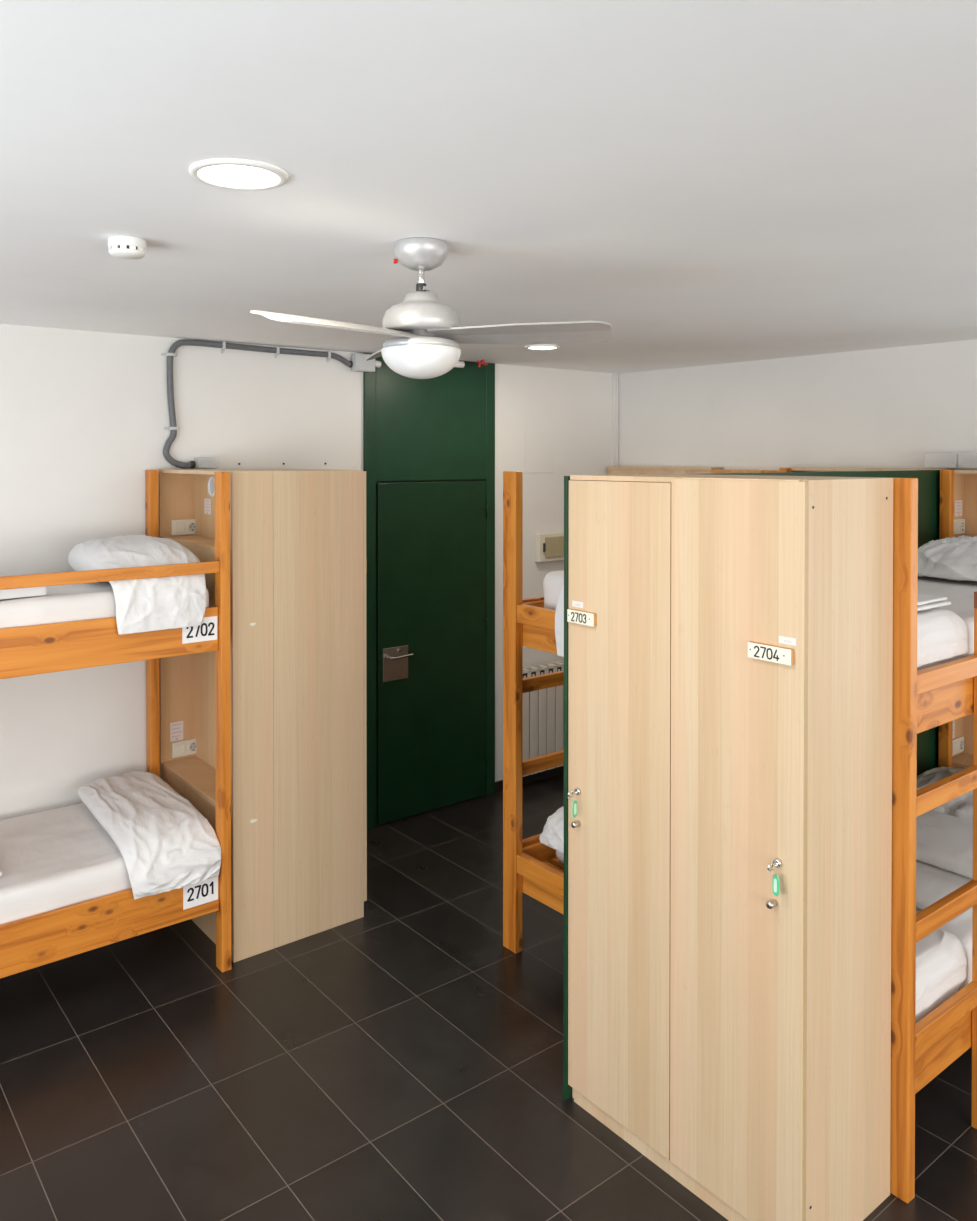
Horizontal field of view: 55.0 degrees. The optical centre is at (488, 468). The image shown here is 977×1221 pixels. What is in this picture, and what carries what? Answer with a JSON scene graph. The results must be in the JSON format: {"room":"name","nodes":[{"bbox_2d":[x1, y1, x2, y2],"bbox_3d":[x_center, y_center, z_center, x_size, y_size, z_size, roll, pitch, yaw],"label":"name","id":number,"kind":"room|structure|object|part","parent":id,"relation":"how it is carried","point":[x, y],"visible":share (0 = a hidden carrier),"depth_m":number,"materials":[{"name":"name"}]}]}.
{"room":"dormitory","nodes":[
{"label":"dormitory","id":0,"kind":"room"},
{"bbox_2d":[0,324,615,819],"bbox_3d":[-1.946,0.765,4.868,7.620,2.918,0.100,0,1,-39],"label":"wall","id":1,"kind":"structure","parent":0,"point":[84,415],"depth_m":4.88,"materials":[{"name":"white paint"}]},
{"bbox_2d":[161,339,352,468],"bbox_3d":[-1.271,-0.350,5.302,1.140,0.696,0.044,0,1,-39],"label":"cable conduit","id":2,"kind":"object","parent":1,"relation":"attached to","point":[173,428],"visible":1,"depth_m":5.03,"materials":[{"name":"grey plastic"}]},
{"bbox_2d":[352,353,380,372],"bbox_3d":[-0.734,-0.638,5.690,0.184,0.106,0.058,0,1,-39],"label":"junction box","id":3,"kind":"object","parent":1,"relation":"attached to","point":[360,364],"visible":0.86,"depth_m":5.64,"materials":[{"name":"grey plastic"}]},
{"bbox_3d":[-0.736,-0.637,5.654,0.124,0.094,0.005,0,1,-39],"label":"lid","id":4,"kind":"part","parent":3,"relation":"part of","materials":[{"name":"grey plastic"}]},
{"bbox_2d":[363,353,494,829],"bbox_3d":[-0.337,0.753,6.026,1.019,2.917,0.096,0,1,-39],"label":"door","id":5,"kind":"structure","parent":1,"relation":"in","point":[429,444],"depth_m":6.01,"materials":[{"name":"green paint"}]},
{"bbox_3d":[-0.579,1.217,5.857,0.185,0.207,0.005,0,1,-39],"label":"handle plate","id":6,"kind":"part","parent":5,"relation":"part of","materials":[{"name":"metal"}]},
{"bbox_3d":[-0.551,1.153,5.836,0.167,0.052,0.061,0,1,-39],"label":"lever handle","id":7,"kind":"part","parent":5,"relation":"part of","materials":[{"name":"silver metal"}]},
{"bbox_2d":[495,765,563,791],"bbox_3d":[0.504,2.169,6.767,1.200,0.070,0.012,0,1,-39],"label":"baseboard","id":8,"kind":"structure","parent":1,"relation":"attached to","point":[559,770],"depth_m":6.63,"materials":[{"name":"tile"}]},
{"bbox_2d":[524,433,554,472],"bbox_3d":[0.360,-0.108,6.631,0.284,0.280,0.006,0,1,-39],"label":"access hatch","id":9,"kind":"object","parent":1,"relation":"attached to","point":[539,448],"visible":1,"depth_m":6.63,"materials":[{"name":"white paint"}]},
{"bbox_2d":[522,660,563,776],"bbox_3d":[0.439,1.725,6.634,0.799,0.760,0.130,0,1,-39],"label":"radiator","id":10,"kind":"object","parent":1,"relation":"attached to","point":[543,709],"visible":0.27,"depth_m":6.52,"materials":[{"name":"white metal"}]},
{"bbox_2d":[535,531,563,561],"bbox_3d":[0.562,0.556,6.761,0.554,0.203,0.065,0,1,-39],"label":"electrical panel","id":11,"kind":"object","parent":1,"relation":"attached to","point":[549,546],"visible":0.62,"depth_m":6.62,"materials":[{"name":"beige plastic"}]},
{"bbox_2d":[612,374,617,465],"bbox_3d":[0.958,-0.358,7.104,0.055,0.716,0.010,0,1,-39],"label":"trim","id":12,"kind":"structure","parent":1,"relation":"attached to","point":[612,374],"depth_m":7.10,"materials":[{"name":"white paint"}]},
{"bbox_2d":[0,0,976,373],"bbox_3d":[1.192,-0.702,0.920,7.620,0.100,10.162,0,1,-39],"label":"ceiling","id":13,"kind":"structure","parent":0,"point":[706,182],"depth_m":2.10,"materials":[{"name":"white paint"}]},
{"bbox_2d":[108,235,145,258],"bbox_3d":[-1.058,-0.644,2.751,0.106,0.052,0.106,0,1,-39],"label":"smoke detector","id":14,"kind":"object","parent":13,"relation":"attached to","point":[119,246],"visible":1,"depth_m":2.71,"materials":[{"name":"white plastic"}]},
{"bbox_2d":[189,159,287,189],"bbox_3d":[-0.563,-0.660,2.118,0.216,0.008,0.216,0,1,-39],"label":"recessed light","id":15,"kind":"object","parent":13,"relation":"in","point":[237,174],"visible":1,"depth_m":2.11,"materials":[{"name":"white plastic"}]},
{"bbox_2d":[198,165,278,186],"bbox_3d":[-0.563,-0.662,2.118,0.178,0.003,0.178,0,1,-39],"label":"diffuser","id":16,"kind":"object","parent":15,"relation":"attached to","point":[214,175],"depth_m":2.12,"materials":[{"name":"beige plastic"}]},
{"bbox_2d":[250,237,612,378],"bbox_3d":[-0.292,-0.469,2.780,0.958,0.404,1.010,0,1,-39],"label":"ceiling fan","id":17,"kind":"object","parent":13,"relation":"hanging from","point":[430,330],"visible":1,"depth_m":2.73,"materials":[{"name":"silver metal"}]},
{"bbox_3d":[-0.392,-0.392,2.574,0.138,0.044,0.538,1,1,44],"label":"blade","id":18,"kind":"part","parent":17,"relation":"part of","materials":[{"name":"silver metal"}]},
{"bbox_3d":[-0.303,-0.397,3.083,0.138,0.044,0.537,0,1,-16],"label":"blade","id":19,"kind":"part","parent":17,"relation":"part of","materials":[{"name":"silver metal"}]},
{"bbox_3d":[-0.201,-0.311,2.804,0.238,0.088,0.238,0,1,-39],"label":"lamp shade","id":20,"kind":"part","parent":17,"relation":"part of","materials":[{"name":"white glass"}]},
{"bbox_3d":[0.093,-0.394,2.751,0.537,0.044,0.138,0,1,14],"label":"blade","id":21,"kind":"part","parent":17,"relation":"part of","materials":[{"name":"silver metal"}]},
{"bbox_2d":[454,361,464,367],"bbox_3d":[-0.211,-0.679,6.097,0.115,0.054,0.060,0,1,-39],"label":"ceiling fitting","id":22,"kind":"object","parent":13,"relation":"attached to","point":[460,364],"visible":0.29,"depth_m":6.10,"materials":[{"name":"white plastic"}]},
{"bbox_2d":[477,360,487,366],"bbox_3d":[-0.042,-0.682,6.119,0.029,0.049,0.139,0,1,29],"label":"valve","id":23,"kind":"object","parent":13,"relation":"attached to","point":[482,361],"visible":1,"depth_m":6.11,"materials":[{"name":"red paint"}]},
{"bbox_2d":[525,345,559,349],"bbox_3d":[0.310,-0.695,5.403,0.200,0.008,0.200,0,1,-39],"label":"recessed light","id":24,"kind":"object","parent":13,"relation":"in","point":[532,347],"visible":1,"depth_m":5.40,"materials":[{"name":"white plastic"}]},
{"bbox_2d":[530,347,555,348],"bbox_3d":[0.310,-0.697,5.403,0.162,0.003,0.162,0,1,-39],"label":"diffuser","id":25,"kind":"object","parent":24,"relation":"attached to","point":[530,347],"depth_m":5.42,"materials":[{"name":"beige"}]},
{"bbox_2d":[0,773,976,1220],"bbox_3d":[1.192,2.316,0.952,7.620,0.100,10.162,0,1,-39],"label":"floor","id":26,"kind":"structure","parent":0,"point":[398,1061],"depth_m":3.45,"materials":[{"name":"tile"}]},
{"bbox_2d":[0,470,230,977],"bbox_3d":[-2.278,1.126,3.893,2.120,2.216,0.982,0,1,-39],"label":"bunk bed","id":27,"kind":"object","parent":26,"relation":"on","point":[34,941],"visible":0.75,"depth_m":3.94,"materials":[{"name":"brown wood"}]},
{"bbox_2d":[0,802,131,924],"bbox_3d":[-2.277,1.761,3.896,2.005,0.230,0.865,0,1,-39],"label":"mattress","id":28,"kind":"object","parent":27,"relation":"on","point":[52,859],"visible":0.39,"depth_m":3.94,"materials":[{"name":"white fabric"}]},
{"bbox_2d":[78,771,220,899],"bbox_3d":[-1.611,1.647,4.357,0.413,0.281,0.941,0,1,-39],"label":"pillow","id":29,"kind":"object","parent":28,"relation":"on","point":[165,844],"visible":1,"depth_m":4.11,"materials":[{"name":"white fabric"}]},
{"bbox_2d":[0,582,208,627],"bbox_3d":[-2.276,0.617,3.884,2.005,0.208,0.865,0,1,-39],"label":"mattress","id":30,"kind":"object","parent":27,"relation":"on","point":[84,601],"visible":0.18,"depth_m":3.80,"materials":[{"name":"white fabric"}]},
{"bbox_2d":[0,586,46,599],"bbox_3d":[-2.104,0.494,3.745,0.574,0.048,0.331,0,1,-39],"label":"sheet","id":31,"kind":"object","parent":30,"relation":"on","point":[33,591],"visible":0.46,"depth_m":3.74,"materials":[{"name":"white fabric"}]},
{"bbox_2d":[68,535,205,633],"bbox_3d":[-1.645,0.495,4.328,0.512,0.365,0.932,0,1,-39],"label":"pillow","id":32,"kind":"object","parent":30,"relation":"on","point":[159,603],"visible":0.8,"depth_m":4.02,"materials":[{"name":"white fabric"}]},
{"bbox_3d":[-1.997,0.717,3.535,2.028,0.193,0.025,0,1,-39],"label":"rail","id":33,"kind":"part","parent":27,"relation":"part of","materials":[{"name":"brown wood"}]},
{"bbox_3d":[-1.997,1.870,3.548,2.028,0.200,0.025,0,1,-39],"label":"rail","id":34,"kind":"part","parent":27,"relation":"part of","materials":[{"name":"brown wood"}]},
{"bbox_3d":[-1.993,0.442,3.507,2.054,0.050,0.017,0,1,-39],"label":"guard rail","id":35,"kind":"part","parent":27,"relation":"part of","materials":[{"name":"brown wood"}]},
{"bbox_3d":[-1.750,1.116,4.894,0.045,2.216,0.075,0,1,-39],"label":"post","id":36,"kind":"part","parent":27,"relation":"part of","materials":[{"name":"brown wood"}]},
{"bbox_3d":[-1.183,1.123,4.183,0.045,2.216,0.070,0,1,-39],"label":"post","id":37,"kind":"part","parent":27,"relation":"part of","materials":[{"name":"brown wood"}]},
{"bbox_2d":[159,469,366,961],"bbox_3d":[-1.161,1.115,4.819,0.722,2.218,0.945,0,1,-39],"label":"locker","id":38,"kind":"object","parent":26,"relation":"on","point":[298,561],"visible":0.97,"depth_m":4.47,"materials":[{"name":"brown wood"}]},
{"bbox_3d":[-1.656,1.113,5.018,0.197,2.218,0.018,0,1,-39],"label":"panel","id":39,"kind":"part","parent":38,"relation":"part of","materials":[{"name":"brown wood"}]},
{"bbox_2d":[175,522,184,532],"bbox_3d":[-1.641,0.314,4.991,0.052,0.054,0.005,0,1,-39],"label":"rocker switch","id":40,"kind":"object","parent":38,"relation":"attached to","point":[179,526],"depth_m":4.99,"materials":[{"name":"beige plastic"}]},
{"bbox_2d":[176,743,184,754],"bbox_3d":[-1.641,1.496,5.004,0.052,0.054,0.005,0,1,-39],"label":"rocker switch","id":41,"kind":"object","parent":38,"relation":"attached to","point":[180,747],"depth_m":5.00,"materials":[{"name":"beige plastic"}]},
{"bbox_3d":[-1.619,0.313,5.019,0.152,0.082,0.012,0,1,-39],"label":"socket plate","id":42,"kind":"part","parent":38,"relation":"part of","materials":[{"name":"beige plastic"}]},
{"bbox_3d":[-1.619,1.496,5.031,0.152,0.082,0.012,0,1,-39],"label":"socket plate","id":43,"kind":"part","parent":38,"relation":"part of","materials":[{"name":"beige plastic"}]},
{"bbox_2d":[188,522,195,531],"bbox_3d":[-1.585,0.313,5.034,0.052,0.052,0.006,0,1,-39],"label":"socket","id":44,"kind":"object","parent":38,"relation":"attached to","point":[191,525],"depth_m":5.03,"materials":[{"name":"beige plastic"}]},
{"bbox_2d":[189,742,196,751],"bbox_3d":[-1.585,1.496,5.047,0.052,0.052,0.006,0,1,-39],"label":"socket","id":45,"kind":"object","parent":38,"relation":"attached to","point":[192,745],"depth_m":5.04,"materials":[{"name":"beige plastic"}]},
{"bbox_2d":[160,535,230,553],"bbox_3d":[-1.372,0.372,4.644,0.184,0.018,0.907,0,1,-39],"label":"shelf","id":46,"kind":"object","parent":38,"relation":"attached to","point":[205,544],"depth_m":4.67,"materials":[{"name":"brown wood"}]},
{"bbox_2d":[161,756,231,816],"bbox_3d":[-1.372,1.563,4.657,0.184,0.018,0.907,0,1,-39],"label":"shelf","id":47,"kind":"object","parent":38,"relation":"attached to","point":[196,774],"depth_m":4.78,"materials":[{"name":"brown wood"}]},
{"bbox_3d":[-1.438,1.900,4.608,0.016,0.654,0.907,0,1,-39],"label":"panel","id":48,"kind":"part","parent":38,"relation":"part of","materials":[{"name":"brown wood"}]},
{"bbox_2d":[198,460,213,467],"bbox_3d":[-1.526,-0.031,5.081,0.117,0.061,0.072,0,1,-39],"label":"cable box","id":49,"kind":"object","parent":38,"relation":"on","point":[202,464],"visible":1,"depth_m":5.06,"materials":[{"name":"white plastic"}]},
{"bbox_3d":[-1.438,0.590,4.594,0.016,0.414,0.907,0,1,-39],"label":"panel","id":50,"kind":"part","parent":38,"relation":"part of","materials":[{"name":"brown wood"}]},
{"bbox_3d":[-1.367,0.017,4.644,0.197,0.018,0.907,0,1,-39],"label":"panel","id":51,"kind":"part","parent":38,"relation":"part of","materials":[{"name":"brown wood"}]},
{"bbox_2d":[208,476,214,496],"bbox_3d":[-1.426,0.094,4.849,0.010,0.108,0.108,0,1,-39],"label":"light","id":52,"kind":"object","parent":38,"relation":"attached to","point":[211,487],"depth_m":4.86,"materials":[{"name":"white plastic"}]},
{"bbox_3d":[-1.295,1.126,4.713,0.012,2.199,0.907,0,1,-39],"label":"panel","id":53,"kind":"part","parent":38,"relation":"part of","materials":[{"name":"brown wood"}]},
{"bbox_3d":[-1.078,1.121,4.294,0.197,2.218,0.018,0,1,-39],"label":"panel","id":54,"kind":"part","parent":38,"relation":"part of","materials":[{"name":"brown wood"}]},
{"bbox_3d":[-0.758,1.081,4.839,0.018,2.137,0.468,0,1,-39],"label":"door","id":55,"kind":"part","parent":38,"relation":"part of","materials":[{"name":"brown wood"}]},
{"bbox_2d":[607,466,723,474],"bbox_3d":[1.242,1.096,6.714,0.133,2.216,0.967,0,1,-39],"label":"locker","id":56,"kind":"object","parent":26,"relation":"on","point":[611,469],"visible":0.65,"depth_m":6.64,"materials":[{"name":"brown wood"}]},
{"bbox_2d":[503,468,925,953],"bbox_3d":[1.228,1.118,4.703,2.227,2.216,0.931,0,1,-39],"label":"bunk bed","id":57,"kind":"object","parent":26,"relation":"on","point":[532,868],"visible":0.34,"depth_m":4.32,"materials":[{"name":"brown wood"}]},
{"bbox_3d":[0.112,1.121,4.350,0.043,2.216,0.092,0,1,-39],"label":"post","id":58,"kind":"part","parent":57,"relation":"part of","materials":[{"name":"brown wood"}]},
{"bbox_3d":[0.967,0.717,5.025,2.139,0.190,0.024,0,1,-39],"label":"rail","id":59,"kind":"part","parent":57,"relation":"part of","materials":[{"name":"brown wood"}]},
{"bbox_3d":[0.375,0.667,4.018,0.038,0.082,0.745,0,1,-39],"label":"rail","id":60,"kind":"part","parent":57,"relation":"part of","materials":[{"name":"brown wood"}]},
{"bbox_3d":[0.402,0.729,4.036,0.022,0.185,0.814,0,1,-39],"label":"rail","id":61,"kind":"part","parent":57,"relation":"part of","materials":[{"name":"brown wood"}]},
{"bbox_3d":[0.375,1.817,4.030,0.038,0.082,0.745,0,1,-39],"label":"rail","id":62,"kind":"part","parent":57,"relation":"part of","materials":[{"name":"brown wood"}]},
{"bbox_3d":[0.967,1.862,5.037,2.139,0.180,0.024,0,1,-39],"label":"rail","id":63,"kind":"part","parent":57,"relation":"part of","materials":[{"name":"brown wood"}]},
{"bbox_3d":[0.402,1.874,4.048,0.022,0.175,0.814,0,1,-39],"label":"rail","id":64,"kind":"part","parent":57,"relation":"part of","materials":[{"name":"brown wood"}]},
{"bbox_2d":[543,571,563,609],"bbox_3d":[1.269,0.593,4.679,2.050,0.248,0.765,0,1,-39],"label":"mattress","id":65,"kind":"object","parent":57,"relation":"on","point":[553,582],"visible":0.02,"depth_m":4.28,"materials":[{"name":"white fabric"}]},
{"bbox_2d":[555,585,563,656],"bbox_3d":[0.671,0.584,4.050,0.636,0.437,0.490,0,1,-39],"label":"pillow","id":66,"kind":"object","parent":65,"relation":"on","point":[559,614],"visible":0.11,"depth_m":4.03,"materials":[{"name":"white fabric"}]},
{"bbox_2d":[556,851,563,863],"bbox_3d":[1.298,1.815,4.739,1.946,0.096,0.763,0,1,-39],"label":"mattress","id":67,"kind":"object","parent":57,"relation":"on","point":[560,856],"visible":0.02,"depth_m":4.39,"materials":[{"name":"white fabric"}]},
{"bbox_2d":[540,807,563,853],"bbox_3d":[0.626,1.654,4.256,0.573,0.244,0.690,0,1,-39],"label":"pillow","id":68,"kind":"object","parent":67,"relation":"on","point":[552,836],"visible":0.18,"depth_m":4.27,"materials":[{"name":"white fabric"}]},
{"bbox_3d":[1.808,1.107,5.726,0.043,2.216,0.055,0,1,-39],"label":"post","id":69,"kind":"part","parent":57,"relation":"part of","materials":[{"name":"brown wood"}]},
{"bbox_2d":[567,474,892,1220],"bbox_3d":[0.751,1.134,3.096,0.510,2.217,0.939,0,1,-39],"label":"locker","id":70,"kind":"object","parent":26,"relation":"on","point":[730,644],"visible":1,"depth_m":2.81,"materials":[{"name":"brown wood"}]},
{"bbox_2d":[568,791,576,817],"bbox_3d":[0.294,1.163,3.256,0.039,0.090,0.017,0,1,-39],"label":"key","id":71,"kind":"object","parent":70,"relation":"attached to","point":[574,805],"visible":1,"depth_m":3.25,"materials":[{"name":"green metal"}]},
{"bbox_3d":[0.303,1.240,3.273,0.029,0.021,0.021,0,1,-39],"label":"knob","id":72,"kind":"part","parent":70,"relation":"part of","materials":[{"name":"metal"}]},
{"bbox_3d":[0.323,0.516,3.250,0.017,0.044,0.129,0,1,-39],"label":"number plate","id":73,"kind":"part","parent":70,"relation":"part of","materials":[{"name":"white plastic"}]},
{"bbox_3d":[0.484,1.139,3.470,0.462,2.200,0.018,0,1,-39],"label":"panel","id":74,"kind":"part","parent":70,"relation":"part of","materials":[{"name":"brown wood"}]},
{"bbox_3d":[0.433,1.116,3.146,0.018,2.145,0.464,0,1,-39],"label":"door","id":75,"kind":"part","parent":70,"relation":"part of","materials":[{"name":"brown wood"}]},
{"bbox_3d":[0.759,0.034,3.102,0.477,0.016,0.914,0,1,-39],"label":"panel","id":76,"kind":"part","parent":70,"relation":"part of","materials":[{"name":"brown wood"}]},
{"bbox_3d":[0.727,1.113,2.778,0.018,2.158,0.472,0,1,-39],"label":"door","id":77,"kind":"part","parent":70,"relation":"part of","materials":[{"name":"brown wood"}]},
{"bbox_3d":[0.797,0.523,2.656,0.017,0.044,0.142,0,1,-39],"label":"number plate","id":78,"kind":"part","parent":70,"relation":"part of","materials":[{"name":"white plastic"}]},
{"bbox_3d":[0.799,1.230,2.651,0.029,0.021,0.021,0,1,-39],"label":"knob","id":79,"kind":"part","parent":70,"relation":"part of","materials":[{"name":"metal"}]},
{"bbox_2d":[767,862,778,895],"bbox_3d":[0.800,1.148,2.622,0.039,0.090,0.025,0,1,-39],"label":"key","id":80,"kind":"object","parent":70,"relation":"attached to","point":[775,877],"visible":1,"depth_m":2.62,"materials":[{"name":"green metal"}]},
{"bbox_3d":[1.057,1.139,2.755,0.458,2.216,0.018,0,1,-39],"label":"panel","id":81,"kind":"part","parent":70,"relation":"part of","materials":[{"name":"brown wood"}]},
{"bbox_2d":[709,470,762,473],"bbox_3d":[1.663,1.110,6.163,0.163,2.200,0.410,0,1,-39],"label":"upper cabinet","id":82,"kind":"object","parent":26,"relation":"on","point":[710,471],"visible":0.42,"depth_m":6.10,"materials":[{"name":"brown wood"}]},
{"bbox_2d":[562,470,939,1099],"bbox_3d":[1.418,1.124,4.241,2.943,2.214,0.016,0,1,-39],"label":"partition panel","id":83,"kind":"object","parent":26,"relation":"on","point":[928,480],"visible":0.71,"depth_m":4.22,"materials":[{"name":"green paint"}]},
{"bbox_2d":[763,470,778,472],"bbox_3d":[1.829,1.113,5.928,0.140,2.200,0.145,0,1,-39],"label":"wooden post","id":84,"kind":"object","parent":26,"relation":"on","point":[764,471],"visible":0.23,"depth_m":5.88,"materials":[{"name":"brown wood"}]},
{"bbox_2d":[779,467,954,471],"bbox_3d":[2.175,1.107,5.478,0.212,2.220,0.970,0,1,-39],"label":"niche","id":85,"kind":"object","parent":26,"relation":"on","point":[793,469],"visible":0.08,"depth_m":5.43,"materials":[{"name":"brown wood"}]},
{"bbox_3d":[2.253,1.116,5.540,0.012,2.201,0.933,0,1,-39],"label":"panel","id":86,"kind":"part","parent":85,"relation":"part of","materials":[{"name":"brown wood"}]},
{"bbox_2d":[929,460,959,467],"bbox_3d":[2.491,-0.042,5.134,0.100,0.083,0.173,0,1,-39],"label":"cable box","id":87,"kind":"object","parent":85,"relation":"on","point":[933,464],"visible":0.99,"depth_m":5.11,"materials":[{"name":"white plastic"}]},
{"bbox_2d":[890,470,976,1203],"bbox_3d":[1.848,1.126,3.926,2.227,2.216,0.968,0,1,-39],"label":"bunk bed","id":88,"kind":"object","parent":26,"relation":"on","point":[925,699],"visible":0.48,"depth_m":2.89,"materials":[{"name":"brown wood"}]},
{"bbox_3d":[1.268,1.137,2.902,0.043,2.216,0.092,0,1,-39],"label":"post","id":89,"kind":"part","parent":88,"relation":"part of","materials":[{"name":"brown wood"}]},
{"bbox_3d":[2.120,1.878,3.593,2.139,0.180,0.024,0,1,-39],"label":"rail","id":90,"kind":"part","parent":88,"relation":"part of","materials":[{"name":"brown wood"}]},
{"bbox_2d":[916,906,972,983],"bbox_3d":[1.849,1.753,3.938,2.084,0.225,0.847,0,1,-39],"label":"mattress","id":91,"kind":"object","parent":88,"relation":"on","point":[960,926],"visible":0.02,"depth_m":3.37,"materials":[{"name":"white fabric"}]},
{"bbox_2d":[915,928,967,1023],"bbox_3d":[1.299,1.685,3.325,0.444,0.187,0.606,0,1,-39],"label":"blanket","id":92,"kind":"object","parent":91,"relation":"on","point":[941,956],"visible":0.33,"depth_m":3.13,"materials":[{"name":"white fabric"}]},
{"bbox_2d":[916,860,972,909],"bbox_3d":[1.749,1.627,3.813,0.631,0.030,0.552,0,1,-39],"label":"sheet","id":93,"kind":"object","parent":91,"relation":"on","point":[933,883],"visible":0.12,"depth_m":3.66,"materials":[{"name":"white fabric"}]},
{"bbox_2d":[916,810,972,878],"bbox_3d":[1.909,1.572,3.997,0.450,0.079,0.601,0,1,-39],"label":"sheet","id":94,"kind":"object","parent":93,"relation":"on","point":[943,841],"visible":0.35,"depth_m":3.86,"materials":[{"name":"white fabric"}]},
{"bbox_2d":[917,766,972,821],"bbox_3d":[2.389,1.552,4.389,0.667,0.169,0.781,0,1,-39],"label":"pillow","id":95,"kind":"object","parent":91,"relation":"on","point":[961,806],"visible":0.37,"depth_m":4.35,"materials":[{"name":"white fabric"}]},
{"bbox_3d":[2.120,0.733,3.581,2.139,0.190,0.024,0,1,-39],"label":"rail","id":96,"kind":"part","parent":88,"relation":"part of","materials":[{"name":"brown wood"}]},
{"bbox_3d":[2.417,1.115,4.964,0.043,2.216,0.055,0,1,-39],"label":"post","id":97,"kind":"part","parent":88,"relation":"part of","materials":[{"name":"brown wood"}]},
{"bbox_2d":[917,576,976,670],"bbox_3d":[1.849,0.622,3.926,2.084,0.206,0.847,0,1,-39],"label":"mattress","id":98,"kind":"object","parent":88,"relation":"on","point":[960,594],"visible":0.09,"depth_m":3.88,"materials":[{"name":"white fabric"}]},
{"bbox_2d":[917,607,968,666],"bbox_3d":[1.295,0.550,3.310,0.429,0.158,0.606,0,1,-39],"label":"blanket","id":99,"kind":"object","parent":98,"relation":"on","point":[942,634],"visible":0.3,"depth_m":3.10,"materials":[{"name":"white fabric"}]},
{"bbox_2d":[917,600,950,610],"bbox_3d":[1.357,0.464,3.250,0.370,0.017,0.320,0,1,-39],"label":"sheet","id":100,"kind":"object","parent":99,"relation":"on","point":[927,606],"visible":0.15,"depth_m":3.17,"materials":[{"name":"white fabric"}]},
{"bbox_2d":[917,593,946,605],"bbox_3d":[1.354,0.449,3.248,0.363,0.018,0.300,0,1,-39],"label":"sheet","id":101,"kind":"object","parent":100,"relation":"on","point":[922,599],"visible":0.15,"depth_m":3.21,"materials":[{"name":"white fabric"}]},
{"bbox_2d":[918,535,976,580],"bbox_3d":[2.388,0.415,4.377,0.662,0.183,0.777,0,1,-39],"label":"pillow","id":102,"kind":"object","parent":98,"relation":"on","point":[953,558],"visible":0.77,"depth_m":4.35,"materials":[{"name":"white fabric"}]},
{"bbox_3d":[1.670,1.357,3.190,0.045,1.770,0.032,0,1,-39],"label":"ladder post","id":103,"kind":"part","parent":88,"relation":"part of","materials":[{"name":"brown wood"}]},
{"bbox_2d":[952,470,976,767],"bbox_3d":[2.804,1.119,4.691,0.212,2.214,0.972,0,1,-39],"label":"niche","id":104,"kind":"object","parent":26,"relation":"on","point":[965,481],"visible":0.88,"depth_m":5.07,"materials":[{"name":"brown wood"}]},
{"bbox_2d":[953,742,957,752],"bbox_3d":[2.502,1.496,5.035,0.052,0.054,0.005,0,1,-39],"label":"rocker switch","id":105,"kind":"object","parent":104,"relation":"attached to","point":[955,744],"depth_m":5.03,"materials":[{"name":"beige plastic"}]},
{"bbox_2d":[954,522,958,531],"bbox_3d":[2.502,0.313,5.022,0.052,0.054,0.005,0,1,-39],"label":"rocker switch","id":106,"kind":"object","parent":104,"relation":"attached to","point":[956,524],"depth_m":5.02,"materials":[{"name":"beige plastic"}]},
{"bbox_3d":[2.523,1.496,5.062,0.152,0.082,0.012,0,1,-39],"label":"socket plate","id":107,"kind":"part","parent":104,"relation":"part of","materials":[{"name":"beige plastic"}]},
{"bbox_3d":[2.506,1.115,5.064,0.212,2.214,0.018,0,1,-39],"label":"panel","id":108,"kind":"part","parent":104,"relation":"part of","materials":[{"name":"brown wood"}]},
{"bbox_3d":[2.523,0.313,5.050,0.152,0.082,0.012,0,1,-39],"label":"socket plate","id":109,"kind":"part","parent":104,"relation":"part of","materials":[{"name":"beige plastic"}]},
{"bbox_2d":[959,740,963,749],"bbox_3d":[2.557,1.496,5.078,0.052,0.052,0.006,0,1,-39],"label":"socket","id":110,"kind":"object","parent":104,"relation":"attached to","point":[961,742],"depth_m":5.08,"materials":[{"name":"beige plastic"}]},
{"bbox_2d":[960,522,964,530],"bbox_3d":[2.557,0.313,5.065,0.052,0.052,0.006,0,1,-39],"label":"socket","id":111,"kind":"object","parent":104,"relation":"attached to","point":[962,524],"depth_m":5.06,"materials":[{"name":"beige plastic"}]},
{"bbox_2d":[952,753,972,767],"bbox_3d":[2.799,1.563,4.692,0.199,0.018,0.935,0,1,-39],"label":"shelf","id":112,"kind":"object","parent":104,"relation":"attached to","point":[959,760],"depth_m":4.99,"materials":[{"name":"brown wood"}]},
{"bbox_2d":[953,534,976,537],"bbox_3d":[2.799,0.372,4.679,0.199,0.018,0.935,0,1,-39],"label":"shelf","id":113,"kind":"object","parent":104,"relation":"attached to","point":[955,535],"depth_m":5.03,"materials":[{"name":"brown wood"}]},
{"bbox_3d":[2.804,0.021,4.679,0.212,0.018,0.935,0,1,-39],"label":"panel","id":114,"kind":"part","parent":104,"relation":"part of","materials":[{"name":"brown wood"}]},
{"bbox_2d":[963,460,976,467],"bbox_3d":[2.605,-0.041,4.991,0.100,0.083,0.172,0,1,-39],"label":"cable box","id":115,"kind":"object","parent":104,"relation":"on","point":[967,464],"visible":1,"depth_m":5.00,"materials":[{"name":"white plastic"}]},
{"bbox_3d":[2.882,1.128,4.753,0.012,2.195,0.935,0,1,-39],"label":"panel","id":116,"kind":"part","parent":104,"relation":"part of","materials":[{"name":"brown wood"}]},
{"bbox_2d":[618,339,976,469],"bbox_3d":[4.131,0.782,3.281,0.100,2.918,9.962,0,1,-39],"label":"wall","id":117,"kind":"structure","parent":0,"point":[913,406],"depth_m":5.85,"materials":[{"name":"white paint"}]}
]}

